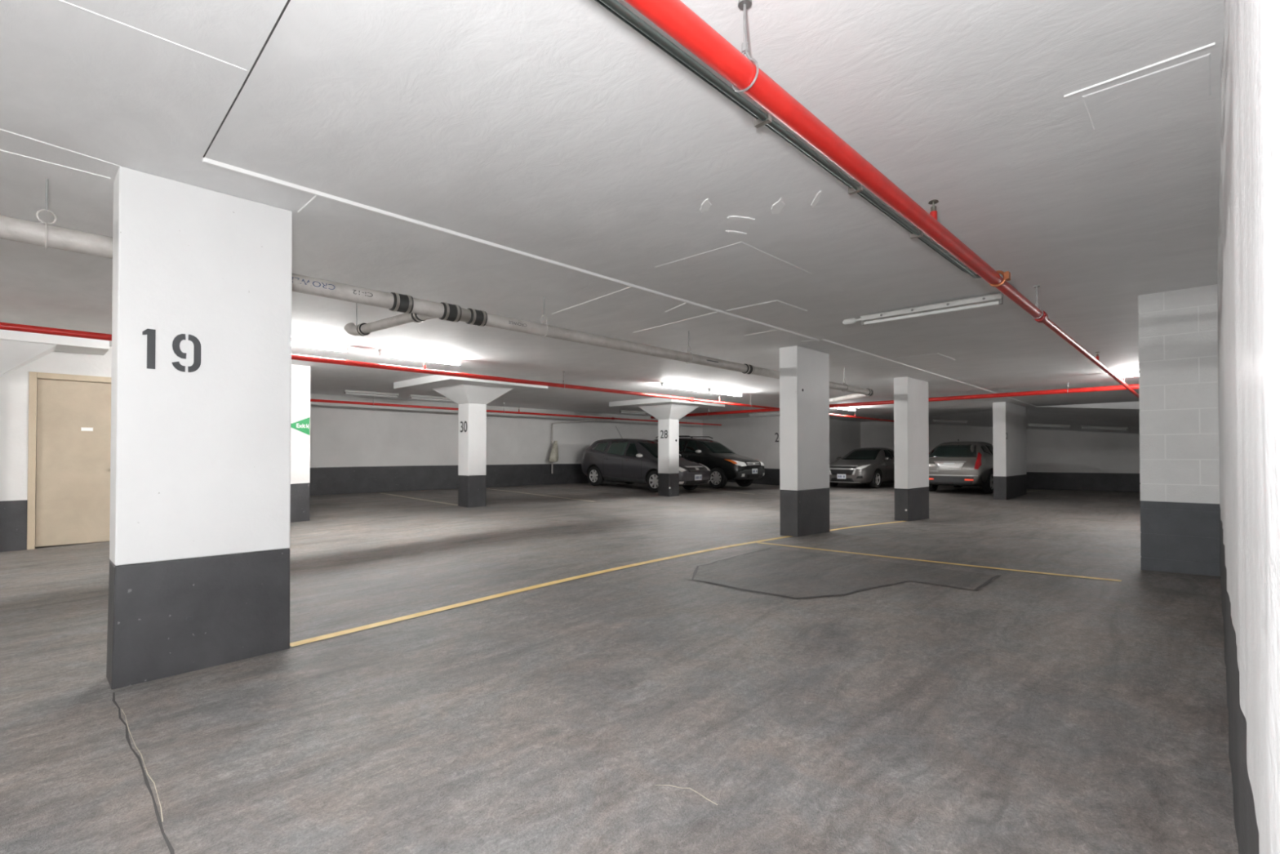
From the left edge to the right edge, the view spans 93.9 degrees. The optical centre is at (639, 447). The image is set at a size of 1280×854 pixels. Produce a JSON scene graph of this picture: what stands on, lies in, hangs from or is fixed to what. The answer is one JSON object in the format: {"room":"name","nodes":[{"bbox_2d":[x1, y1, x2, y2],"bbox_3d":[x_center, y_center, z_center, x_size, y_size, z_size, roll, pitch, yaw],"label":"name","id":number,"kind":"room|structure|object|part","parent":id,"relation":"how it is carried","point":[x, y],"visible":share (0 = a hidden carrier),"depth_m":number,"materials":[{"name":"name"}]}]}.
{"room":"parking garage","nodes":[
{"label":"parking garage","id":0,"kind":"room"},
{"bbox_2d":[0,346,311,551],"bbox_3d":[-10.739,0.050,7.748,4.830,2.810,10.340,-1,-1,44],"label":"wall","id":1,"kind":"structure","parent":0,"point":[14,385],"depth_m":7.46,"materials":[{"name":"white paint"}]},
{"bbox_2d":[26,371,111,549],"bbox_3d":[-7.372,0.175,7.836,0.150,2.238,0.915,-1,-1,44],"label":"door","id":2,"kind":"structure","parent":1,"relation":"in","point":[68,467],"depth_m":7.76,"materials":[{"name":"beige paint"}]},
{"bbox_3d":[-7.305,-0.238,7.894,0.006,0.045,0.115,-1,-1,44],"label":"sign plate","id":3,"kind":"part","parent":2,"relation":"part of","materials":[{"name":"white plastic"}]},
{"bbox_2d":[290,417,310,435],"bbox_3d":[-5.544,-0.347,9.674,0.010,0.300,0.360,-1,-1,44],"label":"exit sign","id":4,"kind":"object","parent":1,"relation":"attached to","point":[303,425],"visible":0.99,"depth_m":9.73,"materials":[{"name":"green"}]},
{"bbox_2d":[309,393,702,495],"bbox_3d":[-3.196,0.115,19.154,0.250,2.661,16.650,-1,-1,44],"label":"wall","id":5,"kind":"structure","parent":0,"point":[355,448],"depth_m":16.37,"materials":[{"name":"white paint"}]},
{"bbox_2d":[0,0,1224,422],"bbox_3d":[1.099,-1.417,12.326,16.025,0.266,33.300,-1,-1,44],"label":"ceiling","id":6,"kind":"structure","parent":0,"point":[493,157],"depth_m":3.05,"materials":[{"name":"paint"}]},
{"bbox_2d":[0,328,109,376],"bbox_3d":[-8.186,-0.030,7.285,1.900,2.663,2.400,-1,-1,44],"label":"beam","id":7,"kind":"structure","parent":6,"relation":"attached to","point":[18,349],"depth_m":7.14,"materials":[{"name":"white paint"}]},
{"bbox_3d":[-8.186,-1.298,7.300,1.900,0.125,2.400,-1,-1,44],"label":"drop panel","id":8,"kind":"part","parent":7,"relation":"part of","materials":[{"name":"white paint"}]},
{"bbox_2d":[291,337,348,351],"bbox_3d":[-4.300,-1.313,7.484,0.110,0.091,1.220,-1,-1,44],"label":"strip light","id":9,"kind":"object","parent":6,"relation":"attached to","point":[293,340],"visible":0.61,"depth_m":7.66,"materials":[{"name":"white plastic"}]},
{"bbox_2d":[343,389,399,397],"bbox_3d":[-6.184,-1.236,13.801,0.110,0.091,1.220,-1,-1,44],"label":"strip light","id":10,"kind":"object","parent":6,"relation":"attached to","point":[353,392],"visible":1,"depth_m":13.76,"materials":[{"name":"white plastic"}]},
{"bbox_2d":[377,348,462,365],"bbox_3d":[-3.166,-1.298,8.668,0.110,0.091,1.220,-1,-1,44],"label":"strip light","id":11,"kind":"object","parent":6,"relation":"attached to","point":[381,352],"visible":1,"depth_m":8.61,"materials":[{"name":"white plastic"}]},
{"bbox_2d":[409,394,453,401],"bbox_3d":[-5.133,-1.222,14.899,0.110,0.091,1.220,-1,-1,44],"label":"strip light","id":12,"kind":"object","parent":6,"relation":"attached to","point":[420,397],"visible":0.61,"depth_m":14.79,"materials":[{"name":"white plastic"}]},
{"bbox_2d":[0,178,874,403],"bbox_3d":[-1.256,-1.171,6.226,1.704,0.407,17.236,-1,-1,44],"label":"drain pipe","id":13,"kind":"object","parent":6,"relation":"hanging from","point":[416,310],"visible":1,"depth_m":4.69,"materials":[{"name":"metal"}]},
{"bbox_3d":[-3.123,-1.327,3.145,0.012,0.170,0.010,0,-1,29],"label":"hanger rod","id":14,"kind":"part","parent":13,"relation":"part of","materials":[{"name":"silver metal"}]},
{"bbox_2d":[292,276,335,289],"bbox_3d":[-2.204,-1.103,4.020,0.003,0.036,0.287,-1,-1,44],"label":"print","id":15,"kind":"object","parent":13,"relation":"attached to","point":[305,282],"depth_m":4.02,"materials":[{"name":"blue"}]},
{"bbox_3d":[-2.683,-1.261,5.658,0.010,0.240,0.009,0,-1,-31],"label":"hanger rod","id":16,"kind":"part","parent":13,"relation":"part of","materials":[{"name":"silver metal"}]},
{"bbox_2d":[353,289,373,297],"bbox_3d":[-1.975,-1.096,4.258,0.002,0.030,0.138,-1,-1,44],"label":"print","id":17,"kind":"object","parent":13,"relation":"attached to","point":[357,293],"depth_m":4.26,"materials":[{"name":"grey"}]},
{"bbox_3d":[-0.883,-1.293,5.486,0.012,0.180,0.010,0,-1,29],"label":"hanger rod","id":18,"kind":"part","parent":13,"relation":"part of","materials":[{"name":"silver metal"}]},
{"bbox_2d":[0,321,893,422],"bbox_3d":[0.658,-1.149,12.537,0.091,0.295,29.000,-1,-1,44],"label":"pipe","id":19,"kind":"object","parent":6,"relation":"hanging from","point":[3,326],"visible":0.75,"depth_m":8.45,"materials":[{"name":"red metal"}]},
{"bbox_2d":[310,399,721,425],"bbox_3d":[-2.340,-1.078,18.176,0.079,0.300,16.200,-1,-1,44],"label":"pipe","id":20,"kind":"object","parent":6,"relation":"hanging from","point":[372,403],"visible":0.87,"depth_m":16.31,"materials":[{"name":"red metal"}]},
{"bbox_2d":[551,418,611,473],"bbox_3d":[-1.879,-0.062,19.526,2.052,1.822,0.103,0,-1,-17],"label":"pipe","id":21,"kind":"object","parent":20,"relation":"attached to","point":[552,441],"visible":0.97,"depth_m":19.40,"materials":[{"name":"metal"}]},
{"bbox_2d":[548,440,558,462],"bbox_3d":[-2.751,0.128,19.052,0.198,0.670,0.386,-1,-1,44],"label":"plastic bag","id":22,"kind":"object","parent":21,"relation":"hanging from","point":[553,457],"visible":1,"depth_m":19.01,"materials":[{"name":"white plastic"}]},
{"bbox_2d":[619,409,646,414],"bbox_3d":[-0.220,-1.161,19.885,0.110,0.091,1.220,-1,-1,44],"label":"strip light","id":23,"kind":"object","parent":6,"relation":"attached to","point":[620,411],"visible":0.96,"depth_m":19.83,"materials":[{"name":"white plastic"}]},
{"bbox_2d":[660,382,701,391],"bbox_3d":[0.862,-1.253,12.412,0.110,0.091,1.220,-1,-1,44],"label":"strip light","id":24,"kind":"object","parent":6,"relation":"attached to","point":[698,388],"visible":1,"depth_m":12.34,"materials":[{"name":"white plastic"}]},
{"bbox_2d":[707,388,742,396],"bbox_3d":[1.948,-1.239,13.546,0.110,0.091,1.220,-1,-1,44],"label":"strip light","id":25,"kind":"object","parent":6,"relation":"attached to","point":[710,390],"visible":1,"depth_m":13.48,"materials":[{"name":"white plastic"}]},
{"bbox_2d":[748,412,779,416],"bbox_3d":[4.430,-1.152,20.694,1.500,0.091,0.110,-1,-1,44],"label":"strip light","id":26,"kind":"object","parent":6,"relation":"attached to","point":[769,413],"visible":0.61,"depth_m":20.76,"materials":[{"name":"white plastic"}]},
{"bbox_2d":[594,0,1014,288],"bbox_3d":[-0.243,-1.395,1.635,0.176,0.063,10.000,-1,-1,44],"label":"conduit","id":27,"kind":"object","parent":6,"relation":"attached to","point":[762,117],"visible":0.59,"depth_m":2.45,"materials":[{"name":"silver metal"}]},
{"bbox_2d":[836,406,856,410],"bbox_3d":[6.255,-1.183,18.117,0.110,0.091,1.220,-1,-1,44],"label":"strip light","id":28,"kind":"object","parent":6,"relation":"attached to","point":[842,407],"visible":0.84,"depth_m":18.14,"materials":[{"name":"white plastic"}]},
{"bbox_2d":[623,0,1138,398],"bbox_3d":[5.116,-1.218,6.885,0.145,0.295,25.000,-1,-1,44],"label":"pipe","id":29,"kind":"object","parent":6,"relation":"hanging from","point":[674,18],"visible":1,"depth_m":2.15,"materials":[{"name":"red metal"}]},
{"bbox_3d":[0.336,-1.327,1.910,0.044,0.201,0.042,0,-1,17],"label":"hanger rod","id":30,"kind":"part","parent":29,"relation":"part of","materials":[{"name":"silver metal"}]},
{"bbox_3d":[3.408,-1.285,5.129,0.042,0.205,0.044,0,-1,-1],"label":"hanger rod","id":31,"kind":"part","parent":29,"relation":"part of","materials":[{"name":"silver metal"}]},
{"bbox_2d":[650,382,1139,418],"bbox_3d":[5.203,-1.150,15.752,0.116,0.216,13.860,1,-1,-44],"label":"pipe","id":32,"kind":"object","parent":6,"relation":"hanging from","point":[1068,390],"visible":0.58,"depth_m":13.30,"materials":[{"name":"red metal"}]},
{"bbox_2d":[842,293,1004,325],"bbox_3d":[2.687,-1.313,5.820,1.475,0.091,0.110,-1,-1,44],"label":"strip light","id":33,"kind":"object","parent":6,"relation":"attached to","point":[999,296],"visible":1,"depth_m":5.70,"materials":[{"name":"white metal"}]},
{"bbox_2d":[998,297,1002,304],"bbox_3d":[3.211,-1.305,5.318,0.024,0.060,0.036,-1,-1,44],"label":"socket","id":34,"kind":"object","parent":33,"relation":"attached to","point":[1000,299],"depth_m":5.30,"materials":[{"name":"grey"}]},
{"bbox_2d":[1114,370,1138,377],"bbox_3d":[8.819,-1.281,10.124,1.220,0.091,0.110,-1,-1,44],"label":"strip light","id":35,"kind":"object","parent":6,"relation":"attached to","point":[1135,372],"visible":0.11,"depth_m":10.40,"materials":[{"name":"white plastic"}]},
{"bbox_2d":[0,481,1238,853],"bbox_3d":[1.044,1.265,12.138,15.900,0.316,33.000,-1,-1,44],"label":"floor","id":36,"kind":"structure","parent":0,"point":[651,708],"depth_m":2.78,"materials":[{"name":"grey concrete"}]},
{"bbox_2d":[106,166,292,688],"bbox_3d":[-2.431,-0.098,3.345,0.263,2.622,0.793,-1,-1,44],"label":"concrete column","id":37,"kind":"structure","parent":36,"relation":"on","point":[199,578],"depth_m":3.21,"materials":[{"name":"white paint"}]},
{"bbox_2d":[382,493,457,505],"bbox_3d":[-5.083,1.157,13.527,0.090,0.063,4.132,1,-1,-44],"label":"parking line","id":38,"kind":"object","parent":36,"relation":"on","point":[382,493],"visible":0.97,"depth_m":13.34,"materials":[{"name":"paint"}]},
{"bbox_2d":[393,374,547,507],"bbox_3d":[-3.405,-0.053,12.004,2.280,2.501,2.130,-1,-1,44],"label":"column","id":39,"kind":"structure","parent":36,"relation":"on","point":[472,395],"depth_m":11.79,"materials":[{"name":"white paint"}]},
{"bbox_3d":[-3.405,-1.241,12.019,2.280,0.125,2.130,-1,-1,44],"label":"drop panel","id":40,"kind":"part","parent":39,"relation":"part of","materials":[{"name":"white paint"}]},
{"bbox_2d":[289,535,790,646],"bbox_3d":[-0.033,1.165,5.750,0.115,0.088,6.002,-1,-1,43],"label":"parking line","id":41,"kind":"object","parent":36,"relation":"on","point":[422,613],"visible":0.98,"depth_m":4.53,"materials":[{"name":"yellow paint"}]},
{"bbox_2d":[581,426,711,492],"bbox_3d":[0.146,0.303,18.590,4.244,2.011,1.970,-1,-1,44],"label":"hatchback","id":42,"kind":"object","parent":36,"relation":"on","point":[628,460],"visible":0.88,"depth_m":18.00,"materials":[{"name":"grey paint"}]},
{"bbox_3d":[-0.488,0.985,18.083,1.800,0.111,0.101,2,1,44],"label":"rocker panel","id":43,"kind":"part","parent":42,"relation":"part of","materials":[{"name":"grey"}]},
{"bbox_2d":[635,453,642,457],"bbox_3d":[-0.020,0.245,17.531,0.180,0.130,0.210,2,1,44],"label":"mirror","id":44,"kind":"object","parent":42,"relation":"attached to","point":[639,455],"depth_m":17.48,"materials":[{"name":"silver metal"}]},
{"bbox_2d":[684,465,706,471],"bbox_3d":[1.601,0.620,17.192,0.164,0.166,0.883,-1,-1,44],"label":"grille","id":45,"kind":"object","parent":42,"relation":"attached to","point":[688,468],"depth_m":17.12,"materials":[{"name":"silver metal"}]},
{"bbox_3d":[1.671,0.863,17.122,0.012,0.160,0.310,2,1,44],"label":"licence plate","id":46,"kind":"part","parent":42,"relation":"part of","materials":[{"name":"white metal"}]},
{"bbox_2d":[608,397,724,496],"bbox_3d":[0.748,0.049,16.486,2.280,2.594,2.250,-1,-1,44],"label":"column","id":47,"kind":"structure","parent":36,"relation":"on","point":[668,411],"depth_m":16.20,"materials":[{"name":"white paint"}]},
{"bbox_3d":[0.748,-1.186,16.501,2.280,0.125,2.250,-1,-1,44],"label":"drop panel","id":48,"kind":"part","parent":47,"relation":"part of","materials":[{"name":"white paint"}]},
{"bbox_2d":[653,435,764,488],"bbox_3d":[2.090,0.471,21.142,4.630,1.806,2.010,-1,-1,44],"label":"black crossover","id":49,"kind":"object","parent":36,"relation":"on","point":[724,464],"visible":0.65,"depth_m":19.80,"materials":[{"name":"black paint"}]},
{"bbox_3d":[1.990,-0.352,22.044,1.714,0.109,0.046,2,1,44],"label":"roof rail","id":50,"kind":"part","parent":49,"relation":"part of","materials":[{"name":"black"}]},
{"bbox_2d":[745,461,760,466],"bbox_3d":[3.708,0.545,19.593,0.100,0.150,0.841,-1,-1,44],"label":"grille","id":51,"kind":"object","parent":49,"relation":"attached to","point":[747,463],"depth_m":19.53,"materials":[{"name":"silver metal"}]},
{"bbox_3d":[3.755,0.781,19.544,0.012,0.160,0.310,2,1,44],"label":"licence plate","id":52,"kind":"part","parent":49,"relation":"part of","materials":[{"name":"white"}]},
{"bbox_2d":[779,345,829,536],"bbox_3d":[2.310,-0.066,8.339,0.276,2.564,0.920,-1,-1,44],"label":"concrete column","id":53,"kind":"structure","parent":36,"relation":"on","point":[804,372],"depth_m":8.08,"materials":[{"name":"white paint"}]},
{"bbox_2d":[691,547,999,598],"bbox_3d":[1.667,1.128,5.299,2.284,0.029,2.020,-1,-1,44],"label":"floor patch","id":54,"kind":"structure","parent":36,"relation":"on","point":[794,574],"depth_m":5.29,"materials":[{"name":"concrete"}]},
{"bbox_2d":[829,447,894,488],"bbox_3d":[8.590,0.723,22.412,2.010,1.461,4.626,-1,-1,44],"label":"sedan","id":55,"kind":"object","parent":36,"relation":"on","point":[873,466],"visible":0.72,"depth_m":21.05,"materials":[{"name":"grey paint"}]},
{"bbox_3d":[6.996,1.013,20.744,0.310,0.160,0.012,-1,-1,44],"label":"licence plate","id":56,"kind":"part","parent":55,"relation":"part of","materials":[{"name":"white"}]},
{"bbox_2d":[830,469,853,475],"bbox_3d":[7.012,0.862,20.762,0.922,0.184,0.027,-1,-1,44],"label":"grille","id":57,"kind":"object","parent":55,"relation":"attached to","point":[833,472],"depth_m":20.74,"materials":[{"name":"black"}]},
{"bbox_2d":[829,466,857,468],"bbox_3d":[7.063,0.696,20.818,0.962,0.073,0.118,-1,-1,44],"label":"grille","id":58,"kind":"object","parent":55,"relation":"attached to","point":[830,467],"depth_m":20.77,"materials":[{"name":"silver metal"}]},
{"bbox_2d":[829,520,906,530],"bbox_3d":[3.799,1.286,9.846,0.085,0.130,3.301,-1,-1,42],"label":"parking line","id":59,"kind":"object","parent":36,"relation":"on","point":[899,521],"visible":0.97,"depth_m":9.69,"materials":[{"name":"yellow paint"}]},
{"bbox_2d":[893,376,928,520],"bbox_3d":[5.271,0.057,11.583,0.255,2.730,1.136,-1,-1,44],"label":"concrete column","id":60,"kind":"structure","parent":36,"relation":"on","point":[911,423],"depth_m":11.25,"materials":[{"name":"white paint"}]},
{"bbox_2d":[756,542,1121,581],"bbox_3d":[2.704,1.126,6.080,3.423,0.018,0.088,-1,-1,42],"label":"parking line","id":61,"kind":"object","parent":36,"relation":"on","point":[757,542],"visible":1,"depth_m":5.75,"materials":[{"name":"yellow paint"}]},
{"bbox_2d":[928,439,993,493],"bbox_3d":[11.182,0.597,20.147,2.090,1.710,4.847,-1,-1,44],"label":"car","id":62,"kind":"object","parent":36,"relation":"on","point":[958,464],"visible":0.64,"depth_m":18.44,"materials":[{"name":"grey paint"}]},
{"bbox_2d":[973,452,982,469],"bbox_3d":[10.248,0.403,18.041,0.167,0.527,0.463,-1,-1,44],"label":"tail light","id":63,"kind":"object","parent":62,"relation":"attached to","point":[978,455],"depth_m":17.99,"materials":[{"name":"red plastic"}]},
{"bbox_2d":[992,401,1026,499],"bbox_3d":[10.793,0.113,17.404,0.320,2.701,2.529,-1,-1,44],"label":"concrete column","id":64,"kind":"structure","parent":36,"relation":"on","point":[1009,420],"depth_m":16.68,"materials":[{"name":"white paint"}]},
{"bbox_2d":[702,416,779,485],"bbox_3d":[4.192,0.223,23.703,4.130,2.767,0.258,-1,-1,44],"label":"wall","id":65,"kind":"structure","parent":0,"point":[753,437],"depth_m":23.28,"materials":[{"name":"white paint"}]},
{"bbox_2d":[829,418,860,462],"bbox_3d":[7.619,0.242,24.477,0.250,2.786,6.100,-1,-1,44],"label":"wall","id":66,"kind":"structure","parent":0,"point":[844,435],"depth_m":25.33,"materials":[{"name":"white paint"}]},
{"bbox_2d":[860,421,1140,492],"bbox_3d":[13.912,0.263,22.847,11.595,2.868,0.250,-1,-1,44],"label":"wall","id":67,"kind":"structure","parent":0,"point":[1056,460],"depth_m":21.41,"materials":[{"name":"white paint"}]},
{"bbox_2d":[877,401,1139,434],"bbox_3d":[12.474,-0.741,20.740,10.742,0.914,4.800,-1,-1,44],"label":"ceiling","id":68,"kind":"structure","parent":0,"point":[1125,415],"depth_m":19.01,"materials":[{"name":"paint"}]},
{"bbox_2d":[933,419,968,423],"bbox_3d":[11.809,-0.988,22.765,1.223,0.193,0.110,-1,-1,44],"label":"strip light","id":69,"kind":"object","parent":68,"relation":"attached to","point":[939,420],"visible":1,"depth_m":22.74,"materials":[{"name":"white plastic"}]},
{"bbox_2d":[1027,423,1071,427],"bbox_3d":[14.084,-0.747,20.583,1.223,0.193,0.110,-1,-1,44],"label":"strip light","id":70,"kind":"object","parent":68,"relation":"attached to","point":[1033,424],"visible":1,"depth_m":20.56,"materials":[{"name":"white plastic"}]},
{"bbox_2d":[1080,425,1128,430],"bbox_3d":[15.168,-0.632,19.544,1.223,0.193,0.110,-1,-1,44],"label":"strip light","id":71,"kind":"object","parent":68,"relation":"attached to","point":[1091,427],"visible":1,"depth_m":19.52,"materials":[{"name":"white plastic"}]},
{"bbox_2d":[1137,284,1220,576],"bbox_3d":[4.865,-0.090,5.394,0.520,2.588,0.402,-1,-1,44],"label":"pillar","id":72,"kind":"structure","parent":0,"point":[1179,371],"depth_m":5.24,"materials":[{"name":"white"}]},
{"bbox_2d":[1217,0,1279,853],"bbox_3d":[6.602,0.055,6.831,0.024,2.843,33.000,-1,-1,44],"label":"wall","id":73,"kind":"structure","parent":0,"point":[1248,291],"depth_m":0.88,"materials":[{"name":"paint"}]}
]}

